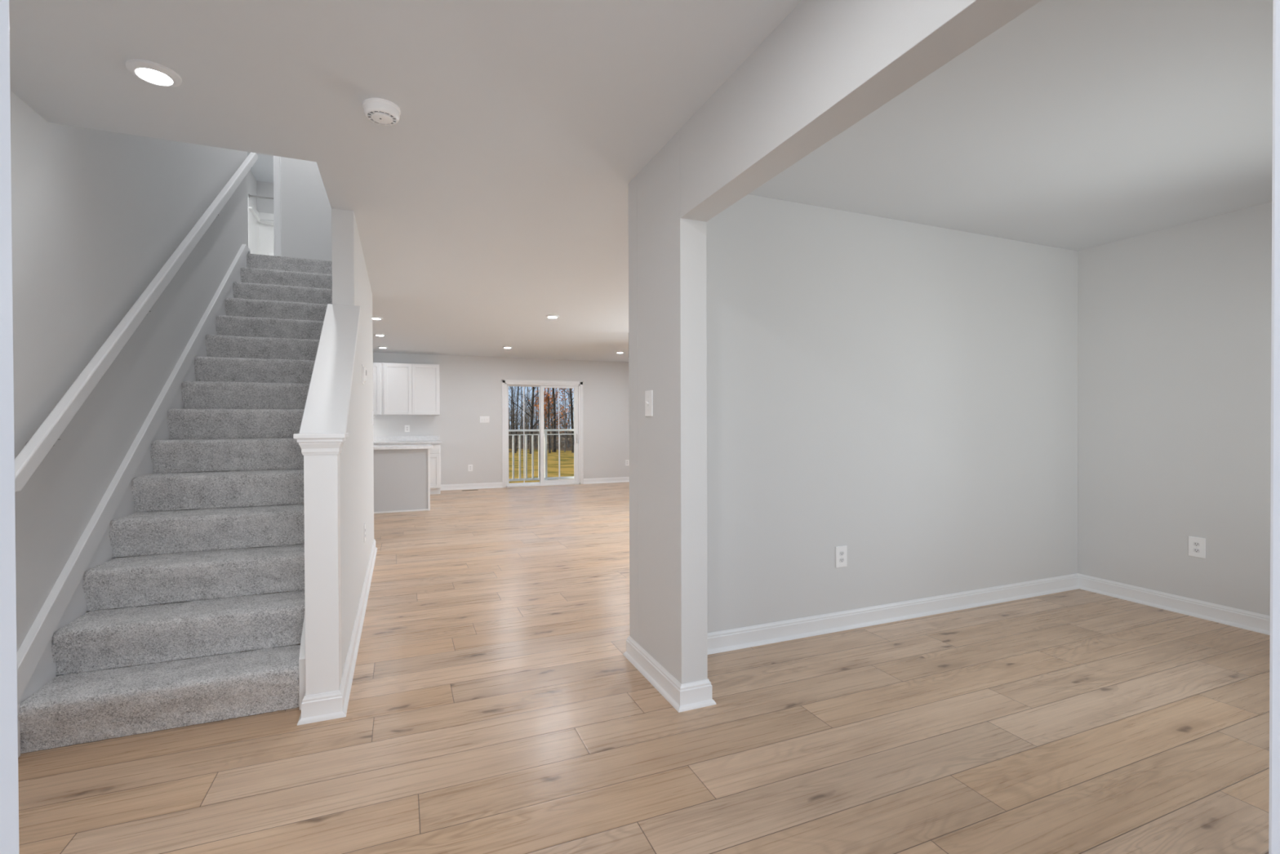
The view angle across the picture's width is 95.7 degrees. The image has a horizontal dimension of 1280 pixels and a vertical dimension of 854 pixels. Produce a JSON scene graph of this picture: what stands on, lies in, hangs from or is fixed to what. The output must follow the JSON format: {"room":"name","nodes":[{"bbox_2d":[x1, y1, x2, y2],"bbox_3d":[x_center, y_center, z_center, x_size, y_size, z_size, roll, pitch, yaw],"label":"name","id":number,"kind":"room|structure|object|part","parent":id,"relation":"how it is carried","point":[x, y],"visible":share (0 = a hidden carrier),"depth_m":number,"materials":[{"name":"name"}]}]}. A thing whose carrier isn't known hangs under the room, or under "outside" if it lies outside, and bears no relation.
{"room":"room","nodes":[
{"label":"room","id":0,"kind":"room"},
{"bbox_2d":[10,90,248,650],"bbox_3d":[-3.433,-1.420,4.676,0.120,5.250,11.020,0,0,-22],"label":"wall","id":1,"kind":"structure","parent":0,"point":[96,215],"depth_m":2.67,"materials":[{"name":"white paint"}]},
{"bbox_2d":[14,152,257,493],"bbox_3d":[-2.915,-1.163,3.701,0.090,2.760,3.790,0,0,-22],"label":"handrail","id":2,"kind":"object","parent":1,"relation":"attached to","point":[35,450],"visible":0.92,"depth_m":2.67,"materials":[{"name":"white paint"}]},
{"bbox_2d":[247,169,273,213],"bbox_3d":[-4.841,-2.848,8.272,2.000,2.440,3.820,0,0,-22],"label":"wall","id":3,"kind":"structure","parent":0,"point":[255,188],"depth_m":9.60,"materials":[{"name":"white paint"}]},
{"bbox_2d":[248,197,274,255],"bbox_3d":[-5.380,-2.596,9.582,1.760,1.920,0.750,0,0,-22],"label":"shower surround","id":4,"kind":"object","parent":3,"relation":"attached to","point":[260,224],"visible":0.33,"depth_m":9.57,"materials":[{"name":"white plastic"}]},
{"bbox_2d":[248,193,273,199],"bbox_3d":[-5.236,-3.579,9.284,1.750,0.060,0.060,0,0,-22],"label":"shower rod","id":5,"kind":"object","parent":4,"relation":"attached to","point":[249,195],"visible":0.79,"depth_m":9.00,"materials":[{"name":"silver metal"}]},
{"bbox_2d":[247,151,273,182],"bbox_3d":[-4.168,-4.103,6.097,3.400,0.100,8.700,0,0,-22],"label":"ceiling","id":6,"kind":"structure","parent":0,"point":[262,170],"depth_m":9.12,"materials":[{"name":"white paint"}]},
{"bbox_2d":[246,253,332,274],"bbox_3d":[-5.058,-1.511,7.563,2.840,0.220,5.140,0,0,-22],"label":"floor","id":7,"kind":"structure","parent":0,"point":[255,264],"depth_m":5.50,"materials":[{"name":"grey carpet"}]},
{"bbox_2d":[280,156,331,261],"bbox_3d":[-4.490,-2.833,6.297,2.740,2.440,0.100,0,0,-22],"label":"wall","id":8,"kind":"structure","parent":0,"point":[306,209],"depth_m":6.54,"materials":[{"name":"white paint"}]},
{"bbox_2d":[273,155,281,256],"bbox_3d":[-4.438,-2.664,6.313,0.920,2.100,0.132,0,0,-22],"label":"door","id":9,"kind":"structure","parent":8,"relation":"in","point":[277,160],"depth_m":6.42,"materials":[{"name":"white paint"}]},
{"bbox_2d":[241,208,373,675],"bbox_3d":[-2.422,-0.031,3.814,1.075,2.480,3.300,0,0,-22],"label":"wall","id":10,"kind":"structure","parent":0,"point":[351,286],"depth_m":3.35,"materials":[{"name":"white paint"}]},
{"bbox_2d":[298,303,359,433],"bbox_3d":[-1.506,-0.338,2.860,0.170,0.724,1.037,0,0,-22],"label":"trim","id":11,"kind":"structure","parent":10,"relation":"attached to","point":[326,411],"depth_m":2.74,"materials":[{"name":"white paint"}]},
{"bbox_2d":[297,538,377,725],"bbox_3d":[-2.384,1.137,3.778,1.103,0.103,3.464,0,0,-22],"label":"baseboard","id":12,"kind":"structure","parent":10,"relation":"attached to","point":[324,706],"depth_m":2.48,"materials":[{"name":"white paint"}]},
{"bbox_2d":[361,364,366,384],"bbox_3d":[-1.918,-0.365,4.031,0.024,0.130,0.140,0,0,-22],"label":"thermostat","id":13,"kind":"object","parent":10,"relation":"attached to","point":[363,368],"visible":1,"depth_m":3.99,"materials":[{"name":"white plastic"}]},
{"bbox_3d":[-1.927,-0.365,4.027,0.006,0.130,0.140,0,0,-22],"label":"plate","id":14,"kind":"part","parent":13,"relation":"part of","materials":[{"name":"white plastic"}]},
{"bbox_2d":[364,523,365,542],"bbox_3d":[-1.949,0.750,4.101,0.008,0.122,0.083,0,0,-22],"label":"power outlet","id":15,"kind":"object","parent":10,"relation":"attached to","point":[365,523],"visible":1,"depth_m":4.09,"materials":[{"name":"white plastic"}]},
{"bbox_2d":[373,351,629,484],"bbox_3d":[-2.724,0.065,10.858,6.130,2.740,0.150,0,0,-22],"label":"wall","id":16,"kind":"structure","parent":0,"point":[470,387],"depth_m":10.76,"materials":[{"name":"white paint"}]},
{"bbox_2d":[373,362,382,414],"bbox_3d":[-4.829,-0.644,9.731,0.908,0.881,0.319,0,0,-22],"label":"upper cabinet","id":17,"kind":"object","parent":16,"relation":"attached to","point":[377,366],"visible":0.23,"depth_m":9.73,"materials":[{"name":"white paint"}]},
{"bbox_2d":[404,425,409,431],"bbox_3d":[-4.103,0.028,10.203,0.083,0.122,0.008,0,0,-22],"label":"power outlet","id":18,"kind":"object","parent":16,"relation":"attached to","point":[406,427],"visible":1,"depth_m":10.20,"materials":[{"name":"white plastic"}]},
{"bbox_2d":[382,362,439,414],"bbox_3d":[-3.983,-0.650,10.080,0.918,0.881,0.319,0,0,-22],"label":"upper cabinet","id":19,"kind":"object","parent":16,"relation":"attached to","point":[407,388],"visible":1,"depth_m":9.93,"materials":[{"name":"white paint"}]},
{"bbox_3d":[-4.122,-0.644,9.860,0.438,0.860,0.019,0,0,-22],"label":"door","id":20,"kind":"part","parent":19,"relation":"part of","materials":[{"name":"white paint"}]},
{"bbox_3d":[-3.712,-0.647,10.030,0.442,0.860,0.019,0,0,-22],"label":"door","id":21,"kind":"part","parent":19,"relation":"part of","materials":[{"name":"white paint"}]},
{"bbox_2d":[467,464,472,471],"bbox_3d":[-3.110,0.750,10.617,0.083,0.122,0.008,0,0,-22],"label":"power outlet","id":22,"kind":"object","parent":16,"relation":"attached to","point":[469,466],"visible":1,"depth_m":10.61,"materials":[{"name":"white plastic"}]},
{"bbox_2d":[480,416,489,422],"bbox_3d":[-2.873,-0.138,10.703,0.175,0.122,0.020,0,0,-22],"label":"light switch","id":23,"kind":"object","parent":16,"relation":"attached to","point":[482,419],"visible":1,"depth_m":10.71,"materials":[{"name":"white plastic"}]},
{"bbox_2d":[502,379,583,487],"bbox_3d":[-1.877,0.120,11.196,1.578,2.029,0.172,0,0,-22],"label":"door","id":24,"kind":"structure","parent":16,"relation":"in","point":[577,386],"depth_m":11.16,"materials":[{"name":"white paint"}]},
{"bbox_3d":[-2.209,0.148,11.098,0.712,1.908,0.040,0,0,-22],"label":"fixed panel","id":25,"kind":"part","parent":24,"relation":"part of","materials":[{"name":"clear glass"}]},
{"bbox_3d":[-1.573,0.144,11.307,0.756,1.908,0.040,0,0,-22],"label":"sliding panel","id":26,"kind":"part","parent":24,"relation":"part of","materials":[{"name":"clear glass"}]},
{"bbox_2d":[625,459,629,465],"bbox_3d":[-0.261,0.727,11.793,0.083,0.122,0.008,0,0,-22],"label":"power outlet","id":27,"kind":"object","parent":16,"relation":"attached to","point":[627,461],"visible":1,"depth_m":11.79,"materials":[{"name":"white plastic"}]},
{"bbox_2d":[440,476,629,490],"bbox_3d":[-0.240,1.102,7.367,3.915,0.103,8.210,0,0,-22],"label":"baseboard","id":28,"kind":"structure","parent":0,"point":[621,479],"depth_m":10.76,"materials":[{"name":"white paint"}]},
{"bbox_2d":[508,429,573,481],"bbox_3d":[-1.921,0.612,11.344,1.900,1.133,0.130,0,0,-22],"label":"balcony railing","id":29,"kind":"object","parent":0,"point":[546,477],"visible":0.4,"depth_m":11.27,"materials":[{"name":"white plastic"}]},
{"bbox_3d":[-1.915,0.065,11.349,1.720,0.038,0.080,0,0,-22],"label":"rail","id":30,"kind":"part","parent":29,"relation":"part of","materials":[{"name":"white plastic"}]},
{"bbox_3d":[-1.915,0.148,11.349,1.720,0.018,0.030,0,0,-22],"label":"sub rail","id":31,"kind":"part","parent":29,"relation":"part of","materials":[{"name":"white plastic"}]},
{"bbox_3d":[-1.912,1.015,11.356,1.720,0.044,0.044,0,0,-22],"label":"rail","id":32,"kind":"part","parent":29,"relation":"part of","materials":[{"name":"white plastic"}]},
{"bbox_3d":[-1.851,0.605,11.379,0.048,1.046,0.048,0,0,-22],"label":"post","id":33,"kind":"part","parent":29,"relation":"part of","materials":[{"name":"white plastic"}]},
{"bbox_2d":[8,0,1272,362],"bbox_3d":[-0.665,-1.423,5.808,6.160,0.300,11.040,0,0,-22],"label":"ceiling","id":34,"kind":"structure","parent":0,"point":[495,203],"depth_m":2.33,"materials":[{"name":"white paint"}]},
{"bbox_2d":[125,58,182,87],"bbox_3d":[-1.699,-1.232,2.026,0.152,0.019,0.152,0,0,-22],"label":"recessed light","id":35,"kind":"object","parent":34,"relation":"in","point":[150,72],"visible":1,"depth_m":2.00,"materials":[{"name":"white paint"}]},
{"bbox_2d":[372,316,382,319],"bbox_3d":[-3.071,-1.263,6.730,0.152,0.019,0.152,0,0,-22],"label":"recessed light","id":36,"kind":"object","parent":34,"relation":"in","point":[373,317],"visible":0.77,"depth_m":6.71,"materials":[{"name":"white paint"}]},
{"bbox_2d":[373,333,386,336],"bbox_3d":[-3.599,-1.271,8.010,0.152,0.019,0.152,0,0,-22],"label":"recessed light","id":37,"kind":"object","parent":34,"relation":"in","point":[377,335],"visible":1,"depth_m":7.97,"materials":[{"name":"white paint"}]},
{"bbox_2d":[362,97,400,125],"bbox_3d":[-1.006,-1.220,2.256,0.136,0.050,0.136,0,0,-22],"label":"smoke detector","id":38,"kind":"object","parent":34,"relation":"attached to","point":[380,111],"visible":1,"depth_m":2.22,"materials":[{"name":"white plastic"}]},
{"bbox_3d":[-1.006,-1.239,2.256,0.136,0.013,0.136,0,0,-22],"label":"plate","id":39,"kind":"part","parent":38,"relation":"part of","materials":[{"name":"white plastic"}]},
{"bbox_2d":[367,111,396,125],"bbox_3d":[-1.006,-1.204,2.256,0.104,0.005,0.106,0,0,16],"label":"vent","id":40,"kind":"object","parent":38,"relation":"attached to","point":[381,117],"depth_m":2.24,"materials":[{"name":"grey plastic"}]},
{"bbox_2d":[546,315,559,318],"bbox_3d":[-1.008,-1.270,6.672,0.152,0.019,0.152,0,0,-22],"label":"recessed light","id":41,"kind":"object","parent":34,"relation":"in","point":[547,316],"visible":1,"depth_m":6.64,"materials":[{"name":"white paint"}]},
{"bbox_2d":[17,481,1270,853],"bbox_3d":[-0.645,1.167,5.801,5.900,0.001,11.155,0,0,-22],"label":"floor","id":42,"kind":"structure","parent":0,"point":[496,705],"depth_m":2.19,"materials":[{"name":"brown wood"}]},
{"bbox_2d":[17,244,332,757],"bbox_3d":[-2.530,-0.232,3.922,0.960,2.839,3.648,0,0,-22],"label":"staircase","id":43,"kind":"structure","parent":42,"relation":"on","point":[242,379],"depth_m":2.82,"materials":[{"name":"grey carpet"}]},
{"bbox_3d":[-2.956,-0.328,3.737,0.031,2.641,3.632,0,0,-22],"label":"rake moulding","id":44,"kind":"part","parent":43,"relation":"part of","materials":[{"name":"white paint"}]},
{"bbox_2d":[293,432,348,695],"bbox_3d":[-1.334,0.611,2.440,0.184,1.169,0.198,0,0,-22],"label":"newel post","id":45,"kind":"object","parent":42,"relation":"on","point":[321,452],"visible":0.87,"depth_m":2.38,"materials":[{"name":"white paint"}]},
{"bbox_3d":[-1.336,0.036,2.436,0.184,0.020,0.198,0,0,-22],"label":"cap plate","id":46,"kind":"part","parent":45,"relation":"part of","materials":[{"name":"white paint"}]},
{"bbox_3d":[-1.331,0.080,2.426,0.163,0.067,0.160,0,0,-22],"label":"crown moulding","id":47,"kind":"part","parent":45,"relation":"part of","materials":[{"name":"white paint"}]},
{"bbox_2d":[373,448,430,513],"bbox_3d":[-3.697,0.731,8.045,1.436,0.858,0.634,0,0,-22],"label":"kitchen island","id":48,"kind":"object","parent":42,"relation":"on","point":[402,477],"visible":0.51,"depth_m":7.90,"materials":[{"name":"grey wood"}]},
{"bbox_3d":[-3.588,0.326,7.755,1.422,0.043,0.010,0,0,-22],"label":"rail","id":49,"kind":"part","parent":48,"relation":"part of","materials":[{"name":"grey"}]},
{"bbox_3d":[-3.584,1.151,7.759,1.422,0.022,0.014,0,0,-22],"label":"trim","id":50,"kind":"part","parent":48,"relation":"part of","materials":[{"name":"white paint"}]},
{"bbox_2d":[373,444,432,449],"bbox_3d":[-3.689,0.283,8.027,1.503,0.038,0.730,0,0,-22],"label":"island countertop","id":51,"kind":"structure","parent":48,"relation":"on","point":[409,446],"depth_m":7.92,"materials":[{"name":"stone"}]},
{"bbox_3d":[-3.046,0.727,8.315,0.026,0.858,0.632,0,0,-22],"label":"corner trim","id":52,"kind":"part","parent":48,"relation":"part of","materials":[{"name":"white paint"}]},
{"bbox_2d":[376,443,440,494],"bbox_3d":[-4.396,0.717,9.750,1.935,0.865,0.629,0,0,-22],"label":"base cabinet","id":53,"kind":"object","parent":42,"relation":"on","point":[434,453],"visible":0.16,"depth_m":9.80,"materials":[{"name":"white paint"}]},
{"bbox_2d":[373,435,442,444],"bbox_3d":[-4.385,0.224,9.738,1.960,0.119,0.655,0,0,-22],"label":"countertop","id":54,"kind":"structure","parent":53,"relation":"on","point":[382,439],"depth_m":10.05,"materials":[{"name":"stone"}]},
{"bbox_3d":[-3.608,0.372,9.743,0.452,0.150,0.019,0,0,-22],"label":"drawer","id":55,"kind":"part","parent":53,"relation":"part of","materials":[{"name":"white paint"}]},
{"bbox_3d":[-3.607,0.744,9.746,0.452,0.575,0.019,0,0,-22],"label":"door","id":56,"kind":"part","parent":53,"relation":"part of","materials":[{"name":"white paint"}]},
{"bbox_2d":[628,129,1078,684],"bbox_3d":[1.652,-0.032,3.376,3.450,2.460,0.600,0,0,-22],"label":"wall","id":57,"kind":"structure","parent":0,"point":[903,395],"depth_m":3.35,"materials":[{"name":"white paint"}]},
{"bbox_2d":[644,390,653,416],"bbox_3d":[0.036,-0.112,2.742,0.020,0.122,0.083,0,0,-22],"label":"light switch","id":58,"kind":"object","parent":57,"relation":"attached to","point":[648,394],"visible":1,"depth_m":2.73,"materials":[{"name":"white plastic"}]},
{"bbox_2d":[835,545,847,567],"bbox_3d":[1.174,0.755,3.374,0.083,0.122,0.008,0,0,-22],"label":"power outlet","id":59,"kind":"object","parent":57,"relation":"attached to","point":[841,552],"visible":1,"depth_m":3.37,"materials":[{"name":"white plastic"}]},
{"bbox_2d":[622,573,1270,712],"bbox_3d":[2.002,1.132,2.512,3.477,0.103,2.532,0,0,-22],"label":"baseboard","id":60,"kind":"structure","parent":57,"relation":"attached to","point":[697,694],"depth_m":3.42,"materials":[{"name":"white paint"}]},
{"bbox_2d":[680,0,1042,222],"bbox_3d":[0.594,-1.063,1.567,0.126,0.382,1.925,0,0,-22],"label":"beam","id":61,"kind":"structure","parent":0,"point":[829,64],"depth_m":1.67,"materials":[{"name":"white paint"}]},
{"bbox_2d":[1077,201,1271,615],"bbox_3d":[2.113,-0.062,6.974,0.150,2.460,11.020,0,0,-22],"label":"wall","id":62,"kind":"structure","parent":0,"point":[1174,358],"depth_m":3.65,"materials":[{"name":"white paint"}]},
{"bbox_2d":[1188,536,1205,558],"bbox_3d":[3.437,0.742,3.574,0.008,0.122,0.083,0,0,-22],"label":"power outlet","id":63,"kind":"object","parent":62,"relation":"attached to","point":[1197,545],"visible":1,"depth_m":3.57,"materials":[{"name":"white plastic"}]},
{"bbox_2d":[1193,542,1199,546],"bbox_3d":[3.434,0.723,3.572,0.002,0.025,0.033,0,0,-22],"label":"receptacle","id":64,"kind":"object","parent":63,"relation":"attached to","point":[1195,544],"depth_m":3.57,"materials":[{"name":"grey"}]},
{"bbox_2d":[1193,547,1199,552],"bbox_3d":[3.434,0.762,3.573,0.002,0.025,0.033,0,0,-22],"label":"receptacle","id":65,"kind":"object","parent":63,"relation":"attached to","point":[1195,549],"depth_m":3.57,"materials":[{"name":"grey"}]},
{"bbox_3d":[1.355,-0.011,0.779,5.980,2.460,0.145,0,0,-22],"label":"wall","id":66,"kind":"structure","parent":0,"visible":0},
{"bbox_2d":[0,0,1279,853],"bbox_3d":[0.225,0.151,0.316,1.099,2.110,0.171,0,0,-22],"label":"door frame","id":67,"kind":"structure","parent":66,"relation":"in","point":[9,778],"depth_m":0.21,"materials":[{"name":"white paint"}]},
{"label":"outside","id":68,"kind":"structure","parent":0,"visible":0},
{"bbox_2d":[508,448,573,483],"bbox_3d":[-9.166,1.768,41.883,75.000,0.160,62.000,0,0,-22],"label":"ground","id":69,"kind":"structure","parent":68,"point":[566,458],"depth_m":28.10,"materials":[{"name":"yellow plant"}]},
{"bbox_2d":[508,386,526,453],"bbox_3d":[-8.101,-3.061,39.854,2.176,9.824,3.211,0,0,26],"label":"bare tree","id":70,"kind":"object","parent":69,"relation":"on","point":[517,387],"visible":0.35,"depth_m":39.68,"materials":[{"name":"brown plant"}]},
{"bbox_2d":[508,386,529,434],"bbox_3d":[-8.401,-3.044,38.376,3.144,9.774,2.580,0,0,24],"label":"bare tree","id":71,"kind":"object","parent":69,"relation":"on","point":[513,415],"visible":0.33,"depth_m":38.61,"materials":[{"name":"brown plant"}]},
{"bbox_2d":[508,387,530,450],"bbox_3d":[-9.374,-3.042,42.644,2.941,9.688,3.274,0,0,26],"label":"bare tree","id":72,"kind":"object","parent":69,"relation":"on","point":[511,388],"visible":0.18,"depth_m":42.53,"materials":[{"name":"brown plant"}]},
{"bbox_2d":[511,386,555,453],"bbox_3d":[-7.283,-2.823,39.189,3.237,9.379,2.628,0,0,-22],"label":"bare tree","id":73,"kind":"object","parent":69,"relation":"on","point":[531,408],"visible":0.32,"depth_m":39.12,"materials":[{"name":"brown plant"}]},
{"bbox_2d":[508,428,571,452],"bbox_3d":[-14.931,1.087,55.835,75.000,1.488,32.200,0,0,-22],"label":"woodland","id":74,"kind":"object","parent":69,"relation":"on","point":[570,439],"visible":0.01,"depth_m":50.77,"materials":[{"name":"brown plant"}]},
{"bbox_2d":[508,386,573,450],"bbox_3d":[-9.777,-4.561,54.740,38.970,13.176,24.039,0,0,-22],"label":"trees","id":75,"kind":"object","parent":74,"relation":"on","point":[526,419],"visible":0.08,"depth_m":50.26,"materials":[{"name":"brown plant"}]},
{"bbox_2d":[529,386,567,453],"bbox_3d":[-6.403,-3.241,40.159,3.098,10.262,3.673,0,0,-22],"label":"bare tree","id":76,"kind":"object","parent":69,"relation":"on","point":[548,397],"visible":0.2,"depth_m":40.65,"materials":[{"name":"brown plant"}]},
{"bbox_2d":[528,387,573,439],"bbox_3d":[-6.447,-1.973,44.755,4.207,7.560,4.301,0,0,-22],"label":"autumn tree","id":77,"kind":"object","parent":69,"relation":"on","point":[550,393],"visible":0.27,"depth_m":44.77,"materials":[{"name":"orange plant"}]},
{"bbox_2d":[546,387,570,452],"bbox_3d":[-6.188,-3.170,41.644,2.314,10.085,3.162,0,1,29],"label":"bare tree","id":78,"kind":"object","parent":69,"relation":"on","point":[553,446],"visible":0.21,"depth_m":41.77,"materials":[{"name":"brown plant"}]},
{"bbox_2d":[553,387,571,452],"bbox_3d":[-5.448,-3.082,41.992,3.554,9.901,2.193,0,1,-34],"label":"bare tree","id":79,"kind":"object","parent":69,"relation":"on","point":[553,388],"visible":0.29,"depth_m":42.08,"materials":[{"name":"brown plant"}]},
{"bbox_2d":[560,387,573,453],"bbox_3d":[-5.015,-2.882,41.212,2.525,9.543,2.879,0,0,-22],"label":"bare tree","id":80,"kind":"object","parent":69,"relation":"on","point":[570,394],"visible":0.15,"depth_m":41.15,"materials":[{"name":"brown plant"}]}
]}

